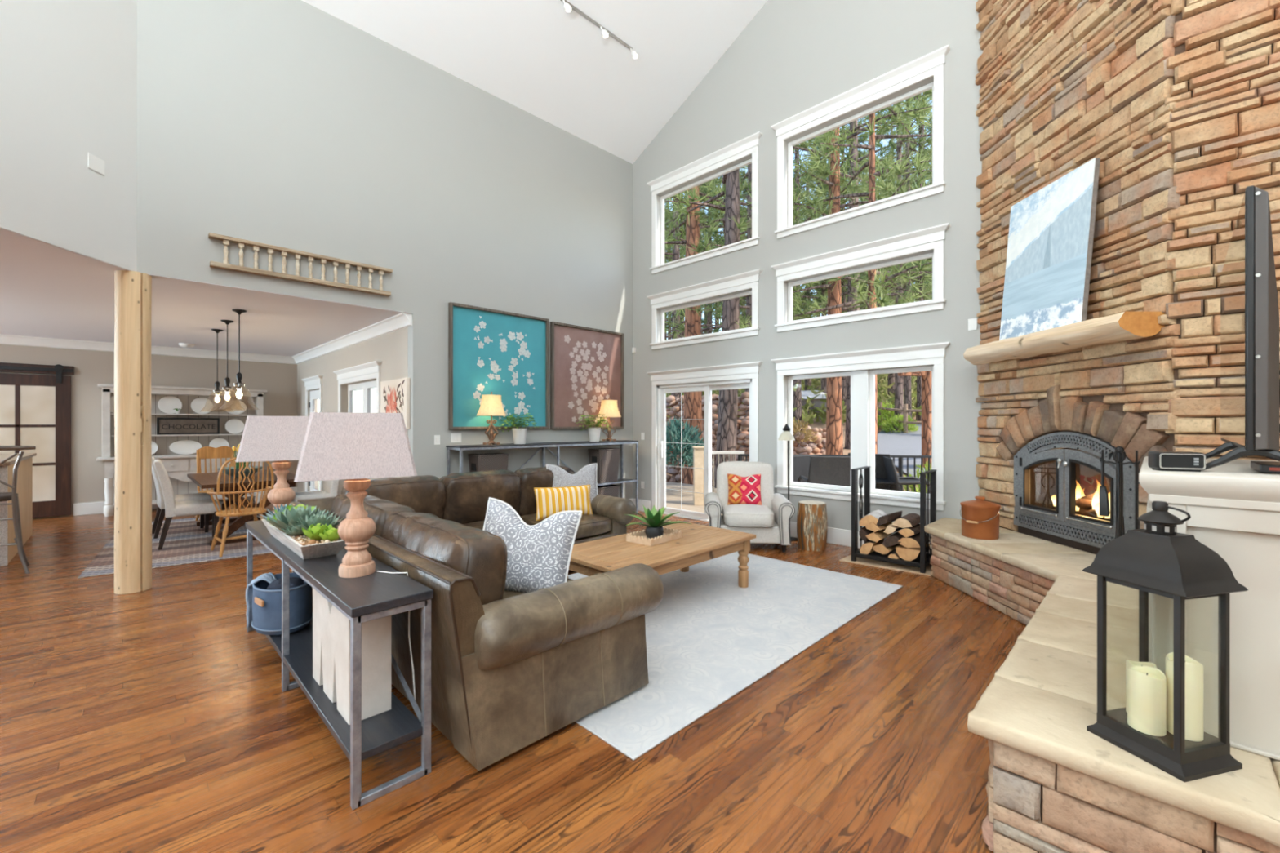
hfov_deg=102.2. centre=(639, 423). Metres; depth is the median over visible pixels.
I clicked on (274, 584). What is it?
throw blanket
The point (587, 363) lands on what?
art panel
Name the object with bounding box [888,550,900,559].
log
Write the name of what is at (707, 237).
pine tree
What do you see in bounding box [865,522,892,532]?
log
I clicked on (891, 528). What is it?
log
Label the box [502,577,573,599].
seat cushion
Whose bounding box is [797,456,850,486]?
patio chair
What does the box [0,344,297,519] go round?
wall
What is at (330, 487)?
dining chair
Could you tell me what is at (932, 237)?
window
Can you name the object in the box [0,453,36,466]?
island countertop
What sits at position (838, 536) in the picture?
baseboard
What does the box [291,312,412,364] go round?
trim
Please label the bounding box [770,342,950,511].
window
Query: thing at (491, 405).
lamp
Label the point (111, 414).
shelf
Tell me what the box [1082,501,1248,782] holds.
candle lantern
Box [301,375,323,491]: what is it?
door
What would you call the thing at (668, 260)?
pine tree
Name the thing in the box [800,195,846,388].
pine tree
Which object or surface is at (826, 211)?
pine tree
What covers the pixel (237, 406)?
plate
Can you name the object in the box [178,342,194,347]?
ceiling light
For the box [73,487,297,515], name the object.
baseboard
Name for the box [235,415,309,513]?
table lamp
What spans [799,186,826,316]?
pine tree
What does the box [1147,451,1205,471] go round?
clock radio
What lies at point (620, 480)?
shelf
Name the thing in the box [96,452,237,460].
countertop
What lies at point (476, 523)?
seat cushion
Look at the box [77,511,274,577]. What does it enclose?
dining rug
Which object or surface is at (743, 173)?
pine tree
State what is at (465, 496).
cushion
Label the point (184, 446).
plate
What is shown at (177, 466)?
hutch
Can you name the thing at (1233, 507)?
media cabinet
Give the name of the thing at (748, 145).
window
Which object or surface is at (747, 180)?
pine tree
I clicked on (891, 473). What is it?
patio chair
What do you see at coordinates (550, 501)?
throw pillow
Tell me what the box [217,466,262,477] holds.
serving bowl
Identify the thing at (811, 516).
table
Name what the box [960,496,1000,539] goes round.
bucket
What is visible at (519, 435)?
pot
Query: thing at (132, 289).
log post
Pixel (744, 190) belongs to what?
pine tree
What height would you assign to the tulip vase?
0.427 m
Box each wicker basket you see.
[467,453,509,471]
[587,448,620,483]
[597,484,619,497]
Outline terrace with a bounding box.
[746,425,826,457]
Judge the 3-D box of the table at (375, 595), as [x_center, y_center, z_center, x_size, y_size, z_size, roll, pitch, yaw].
[-1.870,1.107,2.973,2.470,0.786,0.320,0,0,45]
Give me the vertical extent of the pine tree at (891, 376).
16.000 m
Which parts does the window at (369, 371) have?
frame, casing, frame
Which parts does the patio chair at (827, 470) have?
arm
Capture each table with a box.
[186,469,301,546]
[244,520,433,809]
[567,521,755,587]
[796,500,827,551]
[875,478,919,489]
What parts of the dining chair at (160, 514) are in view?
leg, backrest, leg, seat, leg, leg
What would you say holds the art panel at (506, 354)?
attached to the wall at (290, 124)
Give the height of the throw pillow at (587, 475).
0.546 m
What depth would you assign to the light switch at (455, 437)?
6.70 m
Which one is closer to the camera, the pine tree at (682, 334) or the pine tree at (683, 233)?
the pine tree at (683, 233)
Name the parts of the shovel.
blade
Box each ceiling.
[0,227,412,356]
[301,0,768,164]
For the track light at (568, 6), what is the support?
attached to the ceiling at (553, 64)
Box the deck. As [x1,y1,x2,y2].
[666,481,723,515]
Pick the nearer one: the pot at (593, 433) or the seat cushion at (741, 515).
the seat cushion at (741, 515)
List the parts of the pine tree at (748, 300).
crown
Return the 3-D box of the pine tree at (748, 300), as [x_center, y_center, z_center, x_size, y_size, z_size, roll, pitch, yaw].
[3.850,-7.194,17.977,6.468,16.097,5.744,0,0,45]
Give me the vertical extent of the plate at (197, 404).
0.301 m
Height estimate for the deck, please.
0.100 m
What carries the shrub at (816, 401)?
on the ground
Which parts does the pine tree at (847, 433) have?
crown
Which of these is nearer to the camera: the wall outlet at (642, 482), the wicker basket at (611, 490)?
the wicker basket at (611, 490)
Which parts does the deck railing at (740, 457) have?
rail post, handrail, rail post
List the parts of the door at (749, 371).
handle, sliding panel, fixed panel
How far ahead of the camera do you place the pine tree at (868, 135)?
34.27 m
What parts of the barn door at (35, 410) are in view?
frosted pane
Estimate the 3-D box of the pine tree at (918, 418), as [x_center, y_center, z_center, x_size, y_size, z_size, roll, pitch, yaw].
[12.564,-7.676,22.774,6.820,15.201,5.642,0,0,45]
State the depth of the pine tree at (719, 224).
25.53 m
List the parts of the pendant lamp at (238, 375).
rod, bulb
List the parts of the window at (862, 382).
frame, sill, frame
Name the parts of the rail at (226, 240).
rail, rail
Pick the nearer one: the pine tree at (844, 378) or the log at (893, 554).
the log at (893, 554)
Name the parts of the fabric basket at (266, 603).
leather handle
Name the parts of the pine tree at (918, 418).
crown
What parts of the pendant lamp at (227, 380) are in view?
rod, bulb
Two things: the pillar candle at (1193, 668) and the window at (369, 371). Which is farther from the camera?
the window at (369, 371)
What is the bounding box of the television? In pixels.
[1200,185,1279,471]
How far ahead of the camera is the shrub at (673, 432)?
11.00 m
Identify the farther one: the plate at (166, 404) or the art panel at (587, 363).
the plate at (166, 404)
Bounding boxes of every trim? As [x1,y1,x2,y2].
[0,333,297,364]
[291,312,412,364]
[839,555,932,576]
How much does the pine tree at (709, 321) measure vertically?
16.000 m
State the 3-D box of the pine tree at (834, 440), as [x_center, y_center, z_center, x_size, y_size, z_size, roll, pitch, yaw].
[4.519,-5.234,12.285,5.230,14.099,4.812,0,0,45]
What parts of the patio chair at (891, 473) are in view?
backrest, arm, arm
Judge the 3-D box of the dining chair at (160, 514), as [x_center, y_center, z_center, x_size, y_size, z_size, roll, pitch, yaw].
[-6.251,0.967,7.012,0.481,1.045,0.626,0,0,43]
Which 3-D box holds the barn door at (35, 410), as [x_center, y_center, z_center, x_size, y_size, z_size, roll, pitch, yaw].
[-9.792,0.268,7.657,0.080,2.405,1.880,0,0,45]
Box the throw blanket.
[245,572,303,627]
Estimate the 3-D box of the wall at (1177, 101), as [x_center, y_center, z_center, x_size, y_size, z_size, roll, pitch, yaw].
[4.636,-2.850,2.558,1.122,8.700,5.954,0,0,-32]
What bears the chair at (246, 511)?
on the dining rug at (185, 542)
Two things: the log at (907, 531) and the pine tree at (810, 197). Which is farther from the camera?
the pine tree at (810, 197)
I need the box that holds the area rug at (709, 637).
[568,551,902,759]
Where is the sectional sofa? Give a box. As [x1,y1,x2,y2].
[289,465,663,770]
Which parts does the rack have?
corner post, corner post, corner post, corner post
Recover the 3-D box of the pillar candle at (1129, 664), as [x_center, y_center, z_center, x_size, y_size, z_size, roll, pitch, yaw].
[1.619,0.857,1.667,0.072,0.171,0.072,0,0,45]
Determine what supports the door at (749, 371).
attached to the wall at (793, 57)
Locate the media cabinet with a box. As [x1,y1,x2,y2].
[1138,456,1279,760]
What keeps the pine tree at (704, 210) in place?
on the ground
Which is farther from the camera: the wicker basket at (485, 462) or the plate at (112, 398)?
the plate at (112, 398)
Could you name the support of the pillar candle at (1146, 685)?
on the candle lantern
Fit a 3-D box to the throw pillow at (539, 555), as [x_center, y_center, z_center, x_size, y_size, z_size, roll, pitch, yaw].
[-0.695,0.758,3.104,0.670,0.586,0.285,0,0,8]
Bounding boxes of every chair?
[151,457,211,538]
[153,459,222,550]
[195,446,239,520]
[207,457,274,556]
[291,480,338,502]
[792,454,818,483]
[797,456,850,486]
[848,453,899,489]
[882,456,929,493]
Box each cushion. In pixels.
[341,475,447,519]
[440,469,521,524]
[462,519,539,529]
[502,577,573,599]
[514,465,574,515]
[519,513,611,539]
[722,503,773,527]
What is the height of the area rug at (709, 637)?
0.010 m
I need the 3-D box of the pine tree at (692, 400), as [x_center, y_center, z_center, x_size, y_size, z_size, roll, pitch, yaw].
[1.451,-5.632,13.615,4.949,15.150,5.102,0,0,-35]
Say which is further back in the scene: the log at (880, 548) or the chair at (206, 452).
the chair at (206, 452)
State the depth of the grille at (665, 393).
8.27 m
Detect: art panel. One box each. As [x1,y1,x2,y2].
[448,302,549,429]
[550,321,623,429]
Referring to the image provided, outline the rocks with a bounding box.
[666,391,749,441]
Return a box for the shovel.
[1099,448,1110,516]
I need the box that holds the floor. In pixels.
[0,500,1026,852]
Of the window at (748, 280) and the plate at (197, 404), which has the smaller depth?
the window at (748, 280)
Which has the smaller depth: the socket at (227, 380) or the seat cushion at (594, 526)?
the seat cushion at (594, 526)
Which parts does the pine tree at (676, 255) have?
crown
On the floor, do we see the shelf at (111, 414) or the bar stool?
the bar stool
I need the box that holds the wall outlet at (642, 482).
[640,481,644,488]
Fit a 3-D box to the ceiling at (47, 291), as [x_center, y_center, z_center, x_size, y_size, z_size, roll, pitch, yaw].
[-7.732,-1.393,2.825,10.070,0.104,11.940,0,0,45]
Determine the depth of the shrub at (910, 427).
19.83 m
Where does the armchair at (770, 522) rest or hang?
on the floor
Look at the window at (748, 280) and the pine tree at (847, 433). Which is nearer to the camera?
the window at (748, 280)
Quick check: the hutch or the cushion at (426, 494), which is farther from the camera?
the hutch
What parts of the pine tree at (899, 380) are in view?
crown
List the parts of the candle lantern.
corner post, corner post, rail, ring handle, corner post, corner post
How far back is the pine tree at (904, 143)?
28.35 m
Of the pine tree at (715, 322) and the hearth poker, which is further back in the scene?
the pine tree at (715, 322)
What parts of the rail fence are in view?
post, rail, post, rail, rail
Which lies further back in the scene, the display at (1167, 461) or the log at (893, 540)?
the log at (893, 540)
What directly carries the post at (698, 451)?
on the deck
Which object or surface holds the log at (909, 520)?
on the log at (907, 531)
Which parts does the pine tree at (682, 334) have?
crown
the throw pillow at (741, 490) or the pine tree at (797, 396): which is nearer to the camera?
the throw pillow at (741, 490)
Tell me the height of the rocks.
1.581 m
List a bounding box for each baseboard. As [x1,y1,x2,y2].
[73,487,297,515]
[632,498,650,511]
[790,521,929,553]
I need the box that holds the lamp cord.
[377,570,415,700]
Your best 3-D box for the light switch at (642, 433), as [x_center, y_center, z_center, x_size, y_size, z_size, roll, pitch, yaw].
[0.046,0.220,8.786,0.075,0.120,0.010,0,0,45]
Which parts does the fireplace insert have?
guard rail, frame, door, kick plate, guard rail, door, frame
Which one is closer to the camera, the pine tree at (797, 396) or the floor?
the floor
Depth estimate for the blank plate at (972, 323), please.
5.37 m
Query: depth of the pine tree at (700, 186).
22.46 m
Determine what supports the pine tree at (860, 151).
on the ground
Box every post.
[114,270,151,594]
[692,445,704,505]
[897,370,931,467]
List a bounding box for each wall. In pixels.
[0,0,136,271]
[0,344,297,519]
[136,0,632,498]
[297,327,408,494]
[632,0,984,540]
[666,431,808,486]
[975,0,1279,532]
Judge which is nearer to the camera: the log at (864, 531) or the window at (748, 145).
the log at (864, 531)
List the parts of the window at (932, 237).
sill, frame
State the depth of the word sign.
9.16 m
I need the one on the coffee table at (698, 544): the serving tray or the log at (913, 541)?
the serving tray
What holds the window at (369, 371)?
in the wall at (391, 348)
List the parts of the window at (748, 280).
sill, casing, frame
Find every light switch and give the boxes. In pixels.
[434,435,439,444]
[450,433,461,442]
[640,432,644,439]
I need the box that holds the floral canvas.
[380,377,409,429]
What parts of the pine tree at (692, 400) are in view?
crown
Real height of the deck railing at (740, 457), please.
0.970 m
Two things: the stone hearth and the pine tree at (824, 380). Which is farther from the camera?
the pine tree at (824, 380)
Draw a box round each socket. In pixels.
[213,381,222,395]
[222,377,231,391]
[234,372,244,388]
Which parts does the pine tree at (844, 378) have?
crown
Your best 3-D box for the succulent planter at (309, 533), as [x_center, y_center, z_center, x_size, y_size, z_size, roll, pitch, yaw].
[-2.002,0.604,3.055,0.383,0.218,1.082,0,0,-42]
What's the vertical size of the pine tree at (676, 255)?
15.088 m
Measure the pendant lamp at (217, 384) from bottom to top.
1.175 m
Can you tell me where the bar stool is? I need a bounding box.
[0,445,35,573]
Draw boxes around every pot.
[173,408,182,413]
[512,428,527,444]
[587,427,600,441]
[644,526,663,538]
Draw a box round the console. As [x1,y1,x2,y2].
[445,440,638,514]
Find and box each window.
[333,360,382,413]
[646,131,762,274]
[646,268,762,349]
[770,44,950,239]
[770,222,950,332]
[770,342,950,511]
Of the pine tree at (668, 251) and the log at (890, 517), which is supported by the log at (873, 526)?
the log at (890, 517)
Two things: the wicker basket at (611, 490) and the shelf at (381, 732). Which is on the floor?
the wicker basket at (611, 490)
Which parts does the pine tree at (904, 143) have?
crown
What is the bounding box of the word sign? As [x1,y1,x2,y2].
[156,417,219,435]
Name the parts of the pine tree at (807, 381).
crown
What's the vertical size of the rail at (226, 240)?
0.310 m
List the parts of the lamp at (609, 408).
stem, lamp shade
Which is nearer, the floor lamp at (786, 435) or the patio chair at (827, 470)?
the floor lamp at (786, 435)
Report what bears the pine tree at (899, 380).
on the ground
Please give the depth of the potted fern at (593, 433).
7.94 m
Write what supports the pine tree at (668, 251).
on the ground
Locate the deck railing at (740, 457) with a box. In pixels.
[737,453,931,492]
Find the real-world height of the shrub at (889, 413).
1.328 m
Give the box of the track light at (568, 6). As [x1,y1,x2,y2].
[560,0,638,59]
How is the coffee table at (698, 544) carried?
on the area rug at (709, 637)
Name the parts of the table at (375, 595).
steel frame, steel frame, rail, steel frame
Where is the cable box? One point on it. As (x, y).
(1260, 466)
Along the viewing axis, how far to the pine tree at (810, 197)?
24.66 m
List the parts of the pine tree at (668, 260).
crown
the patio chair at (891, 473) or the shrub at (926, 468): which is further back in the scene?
the shrub at (926, 468)
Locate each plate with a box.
[88,152,104,175]
[110,395,114,413]
[151,440,157,454]
[157,395,182,413]
[168,440,202,454]
[191,397,213,413]
[208,438,229,448]
[224,400,246,414]
[225,418,244,434]
[968,318,977,330]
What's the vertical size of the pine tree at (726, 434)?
15.117 m
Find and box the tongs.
[1115,451,1126,538]
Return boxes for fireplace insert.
[1013,431,1143,554]
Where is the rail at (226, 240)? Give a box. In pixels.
[208,232,392,296]
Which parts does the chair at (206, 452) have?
post, seat, crest rail, post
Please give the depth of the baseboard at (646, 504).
8.76 m
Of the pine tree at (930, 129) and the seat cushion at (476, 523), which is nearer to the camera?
the seat cushion at (476, 523)
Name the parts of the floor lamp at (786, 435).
lamp shade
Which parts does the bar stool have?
seat, rail, leg, leg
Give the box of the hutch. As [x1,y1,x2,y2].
[96,383,266,516]
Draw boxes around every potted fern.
[498,413,538,444]
[576,413,612,441]
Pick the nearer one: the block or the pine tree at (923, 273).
the block
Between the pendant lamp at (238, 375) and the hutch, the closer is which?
the pendant lamp at (238, 375)
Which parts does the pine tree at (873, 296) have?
crown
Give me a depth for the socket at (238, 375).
6.10 m
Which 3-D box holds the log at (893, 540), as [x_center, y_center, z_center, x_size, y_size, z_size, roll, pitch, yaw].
[2.755,1.241,5.513,0.199,0.140,0.420,0,0,42]
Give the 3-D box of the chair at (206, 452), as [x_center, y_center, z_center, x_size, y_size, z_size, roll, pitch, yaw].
[-6.483,0.928,7.926,0.496,1.130,0.564,0,0,-45]
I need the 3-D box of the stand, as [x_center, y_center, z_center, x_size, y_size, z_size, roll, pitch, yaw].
[3.150,0.581,3.390,0.220,0.859,0.220,0,0,0]
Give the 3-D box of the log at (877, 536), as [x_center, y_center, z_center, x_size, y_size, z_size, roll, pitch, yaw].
[2.599,1.205,5.609,0.163,0.102,0.419,0,0,41]
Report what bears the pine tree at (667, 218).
on the ground
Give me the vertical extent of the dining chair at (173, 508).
1.045 m
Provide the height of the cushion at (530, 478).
0.561 m
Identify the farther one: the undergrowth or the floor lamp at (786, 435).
the undergrowth
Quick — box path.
[877,424,931,478]
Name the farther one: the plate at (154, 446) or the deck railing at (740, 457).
the deck railing at (740, 457)
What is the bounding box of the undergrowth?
[666,373,921,424]
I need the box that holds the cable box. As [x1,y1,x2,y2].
[1250,461,1279,473]
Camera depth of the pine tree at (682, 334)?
33.30 m
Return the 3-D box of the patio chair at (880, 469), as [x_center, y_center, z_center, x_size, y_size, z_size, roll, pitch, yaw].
[3.828,1.022,8.471,0.739,1.084,0.722,0,0,35]
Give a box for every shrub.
[666,416,713,469]
[792,417,818,444]
[801,390,844,418]
[877,400,910,428]
[881,413,919,432]
[902,461,931,493]
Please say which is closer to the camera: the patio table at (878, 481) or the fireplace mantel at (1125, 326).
the fireplace mantel at (1125, 326)
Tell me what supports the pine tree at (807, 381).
on the ground
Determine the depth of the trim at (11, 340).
8.98 m
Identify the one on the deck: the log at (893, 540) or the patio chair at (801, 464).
the patio chair at (801, 464)
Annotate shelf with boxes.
[110,413,257,416]
[110,433,242,436]
[266,618,422,761]
[596,478,632,484]
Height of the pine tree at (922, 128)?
16.000 m
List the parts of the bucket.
lid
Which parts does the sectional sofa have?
frame, frame, arm panel, arm panel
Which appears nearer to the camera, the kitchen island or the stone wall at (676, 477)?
the kitchen island
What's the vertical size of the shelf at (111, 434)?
0.022 m
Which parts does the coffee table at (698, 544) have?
leg, leg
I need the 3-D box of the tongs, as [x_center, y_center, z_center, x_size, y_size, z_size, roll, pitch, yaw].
[3.208,0.542,3.448,0.022,0.738,0.060,0,0,-45]
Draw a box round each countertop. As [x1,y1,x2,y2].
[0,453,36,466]
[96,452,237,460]
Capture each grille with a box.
[665,392,704,509]
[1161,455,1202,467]
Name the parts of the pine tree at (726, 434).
crown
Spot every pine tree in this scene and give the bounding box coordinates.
[664,168,802,488]
[664,172,746,421]
[664,177,747,401]
[664,178,743,263]
[664,179,810,484]
[664,186,722,258]
[664,186,746,328]
[664,197,706,393]
[664,200,706,262]
[664,250,705,340]
[665,182,746,393]
[666,248,671,339]
[667,135,841,448]
[667,178,723,311]
[681,177,747,334]
[700,166,815,327]
[701,177,745,333]
[702,165,817,302]
[702,190,746,324]
[702,236,721,333]
[719,164,817,318]
[723,179,801,318]
[734,89,932,453]
[739,135,867,422]
[739,148,847,295]
[792,88,932,454]
[792,97,932,449]
[792,116,896,310]
[792,133,875,393]
[792,152,828,391]
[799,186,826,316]
[800,128,904,405]
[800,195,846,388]
[813,107,932,299]
[813,134,895,303]
[828,89,932,431]
[841,94,932,421]
[845,117,932,401]
[857,91,932,424]
[859,142,929,399]
[880,96,932,298]
[883,94,932,301]
[911,115,932,284]
[919,272,932,286]
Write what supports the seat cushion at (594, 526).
on the sectional sofa
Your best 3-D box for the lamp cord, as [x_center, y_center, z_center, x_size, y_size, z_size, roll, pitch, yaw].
[-1.141,0.992,2.444,0.241,0.578,0.042,0,0,23]
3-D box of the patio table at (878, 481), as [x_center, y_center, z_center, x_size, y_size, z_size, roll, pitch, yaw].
[3.870,1.215,8.000,0.960,0.690,0.960,0,0,45]
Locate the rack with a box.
[850,466,937,573]
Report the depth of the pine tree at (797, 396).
22.64 m
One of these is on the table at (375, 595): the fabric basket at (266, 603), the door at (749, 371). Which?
the fabric basket at (266, 603)
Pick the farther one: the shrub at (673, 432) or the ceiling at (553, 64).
the shrub at (673, 432)
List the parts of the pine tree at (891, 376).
crown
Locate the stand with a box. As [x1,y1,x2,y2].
[1099,446,1140,537]
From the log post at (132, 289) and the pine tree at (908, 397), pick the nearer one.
the log post at (132, 289)
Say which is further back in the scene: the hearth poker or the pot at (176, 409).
the pot at (176, 409)
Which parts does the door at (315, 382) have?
casing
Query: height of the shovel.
0.437 m
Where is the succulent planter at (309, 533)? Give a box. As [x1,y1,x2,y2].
[257,503,345,559]
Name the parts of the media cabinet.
door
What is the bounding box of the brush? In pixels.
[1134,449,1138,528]
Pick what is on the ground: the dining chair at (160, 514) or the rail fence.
the rail fence
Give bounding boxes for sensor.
[631,347,635,353]
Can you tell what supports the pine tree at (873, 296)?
on the ground
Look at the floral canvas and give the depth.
6.55 m
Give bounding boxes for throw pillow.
[482,497,582,592]
[533,484,592,520]
[546,462,597,502]
[727,473,762,505]
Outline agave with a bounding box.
[624,504,691,538]
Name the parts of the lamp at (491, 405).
stem, lamp shade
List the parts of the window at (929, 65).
sill, frame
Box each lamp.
[200,328,231,411]
[208,320,245,410]
[226,309,259,409]
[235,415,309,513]
[293,412,417,577]
[476,391,506,444]
[597,397,621,440]
[777,424,797,541]
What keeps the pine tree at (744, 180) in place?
on the ground
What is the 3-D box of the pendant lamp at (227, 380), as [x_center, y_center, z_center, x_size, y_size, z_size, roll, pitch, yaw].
[-5.392,-0.753,6.742,0.388,1.175,0.388,0,0,45]
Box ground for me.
[666,378,921,491]
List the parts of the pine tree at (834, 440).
crown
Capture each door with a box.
[0,362,74,517]
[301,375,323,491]
[646,361,762,522]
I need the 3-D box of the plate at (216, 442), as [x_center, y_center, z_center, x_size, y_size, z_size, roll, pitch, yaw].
[-7.763,0.412,9.517,0.081,0.281,0.290,0,0,45]
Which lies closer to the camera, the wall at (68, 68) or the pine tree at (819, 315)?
the wall at (68, 68)
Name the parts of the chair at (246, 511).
leg, leg, seat, leg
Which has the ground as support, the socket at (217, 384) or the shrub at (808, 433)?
the shrub at (808, 433)
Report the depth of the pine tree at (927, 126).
29.42 m
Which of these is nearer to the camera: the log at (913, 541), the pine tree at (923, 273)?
the log at (913, 541)
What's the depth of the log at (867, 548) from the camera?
5.51 m
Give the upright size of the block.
0.532 m
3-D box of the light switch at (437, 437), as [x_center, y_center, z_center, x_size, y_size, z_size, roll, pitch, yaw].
[-2.563,0.210,6.523,0.075,0.120,0.010,0,0,-45]
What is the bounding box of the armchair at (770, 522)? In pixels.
[704,461,795,552]
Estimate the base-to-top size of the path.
2.009 m
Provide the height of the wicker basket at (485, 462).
0.529 m
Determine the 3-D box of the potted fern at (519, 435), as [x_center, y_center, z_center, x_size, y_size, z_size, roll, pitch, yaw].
[-1.656,0.071,7.053,0.553,0.426,0.494,0,0,45]
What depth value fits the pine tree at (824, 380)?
25.81 m
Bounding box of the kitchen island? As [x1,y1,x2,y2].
[0,453,36,566]
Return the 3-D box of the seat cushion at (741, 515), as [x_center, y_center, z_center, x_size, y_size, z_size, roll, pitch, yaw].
[1.306,1.115,6.290,0.580,0.230,0.763,0,0,7]
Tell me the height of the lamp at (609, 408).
0.699 m
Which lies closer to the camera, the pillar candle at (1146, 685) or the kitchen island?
the pillar candle at (1146, 685)
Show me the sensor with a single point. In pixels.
(633, 349)
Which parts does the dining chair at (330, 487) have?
seat, backrest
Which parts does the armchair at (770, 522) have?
nailhead trim, nailhead trim, arm, backrest, arm, nailhead trim, nailhead trim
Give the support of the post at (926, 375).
on the ground
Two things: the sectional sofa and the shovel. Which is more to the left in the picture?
the sectional sofa
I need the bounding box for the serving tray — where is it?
[626,527,682,546]
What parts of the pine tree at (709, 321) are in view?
crown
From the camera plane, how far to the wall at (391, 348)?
8.32 m
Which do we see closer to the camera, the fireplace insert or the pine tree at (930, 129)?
the fireplace insert
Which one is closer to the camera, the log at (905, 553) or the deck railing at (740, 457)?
the log at (905, 553)
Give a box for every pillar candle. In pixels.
[1125,659,1156,712]
[1127,666,1166,736]
[1165,652,1203,741]
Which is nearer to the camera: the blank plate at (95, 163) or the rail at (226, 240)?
the blank plate at (95, 163)
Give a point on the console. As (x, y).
(543, 445)
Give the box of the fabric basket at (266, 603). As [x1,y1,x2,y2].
[251,572,312,635]
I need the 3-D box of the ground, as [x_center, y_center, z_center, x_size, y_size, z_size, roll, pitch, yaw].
[22.380,-2.496,32.279,70.000,9.254,64.000,0,0,45]
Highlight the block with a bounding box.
[312,587,391,724]
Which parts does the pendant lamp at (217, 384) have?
bulb, rod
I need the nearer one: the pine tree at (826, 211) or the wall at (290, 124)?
the wall at (290, 124)
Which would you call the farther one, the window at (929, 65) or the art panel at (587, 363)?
the art panel at (587, 363)
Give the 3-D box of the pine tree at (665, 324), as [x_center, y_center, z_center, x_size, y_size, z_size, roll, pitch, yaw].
[1.950,-9.804,42.976,5.410,14.096,5.484,0,0,-40]
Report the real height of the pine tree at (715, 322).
15.978 m
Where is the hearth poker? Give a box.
[1112,449,1124,537]
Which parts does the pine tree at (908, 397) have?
crown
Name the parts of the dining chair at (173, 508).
leg, backrest, leg, seat, leg, leg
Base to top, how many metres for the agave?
0.280 m
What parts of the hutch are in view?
leg, drawer, cornice, drawer, drawer, leg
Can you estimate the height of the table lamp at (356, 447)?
0.762 m
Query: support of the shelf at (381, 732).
attached to the table at (375, 595)
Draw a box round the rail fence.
[878,402,921,433]
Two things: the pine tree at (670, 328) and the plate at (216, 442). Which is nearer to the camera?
the plate at (216, 442)
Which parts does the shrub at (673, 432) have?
stem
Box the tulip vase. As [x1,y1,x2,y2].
[231,444,250,468]
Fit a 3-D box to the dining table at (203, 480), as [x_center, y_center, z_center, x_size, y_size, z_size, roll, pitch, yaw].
[-5.515,1.112,7.213,1.960,0.755,1.098,0,0,45]
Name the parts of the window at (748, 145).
sill, frame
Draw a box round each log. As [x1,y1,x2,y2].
[858,509,886,526]
[858,526,873,542]
[859,538,884,554]
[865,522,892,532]
[865,528,891,542]
[872,542,899,554]
[876,511,902,525]
[882,531,903,547]
[884,523,902,533]
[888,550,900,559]
[891,512,919,528]
[895,542,929,560]
[897,532,929,547]
[898,524,919,537]
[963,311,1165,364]
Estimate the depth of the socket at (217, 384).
7.37 m
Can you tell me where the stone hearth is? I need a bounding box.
[924,517,1279,852]
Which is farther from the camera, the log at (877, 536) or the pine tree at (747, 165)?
the pine tree at (747, 165)
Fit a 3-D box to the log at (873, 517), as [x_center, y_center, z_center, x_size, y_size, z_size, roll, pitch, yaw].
[2.569,1.038,5.654,0.225,0.130,0.421,0,0,36]
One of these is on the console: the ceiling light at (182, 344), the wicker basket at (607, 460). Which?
the wicker basket at (607, 460)
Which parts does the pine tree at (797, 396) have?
crown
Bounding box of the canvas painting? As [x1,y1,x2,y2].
[999,157,1100,340]
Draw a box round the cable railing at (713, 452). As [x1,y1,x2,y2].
[703,451,744,502]

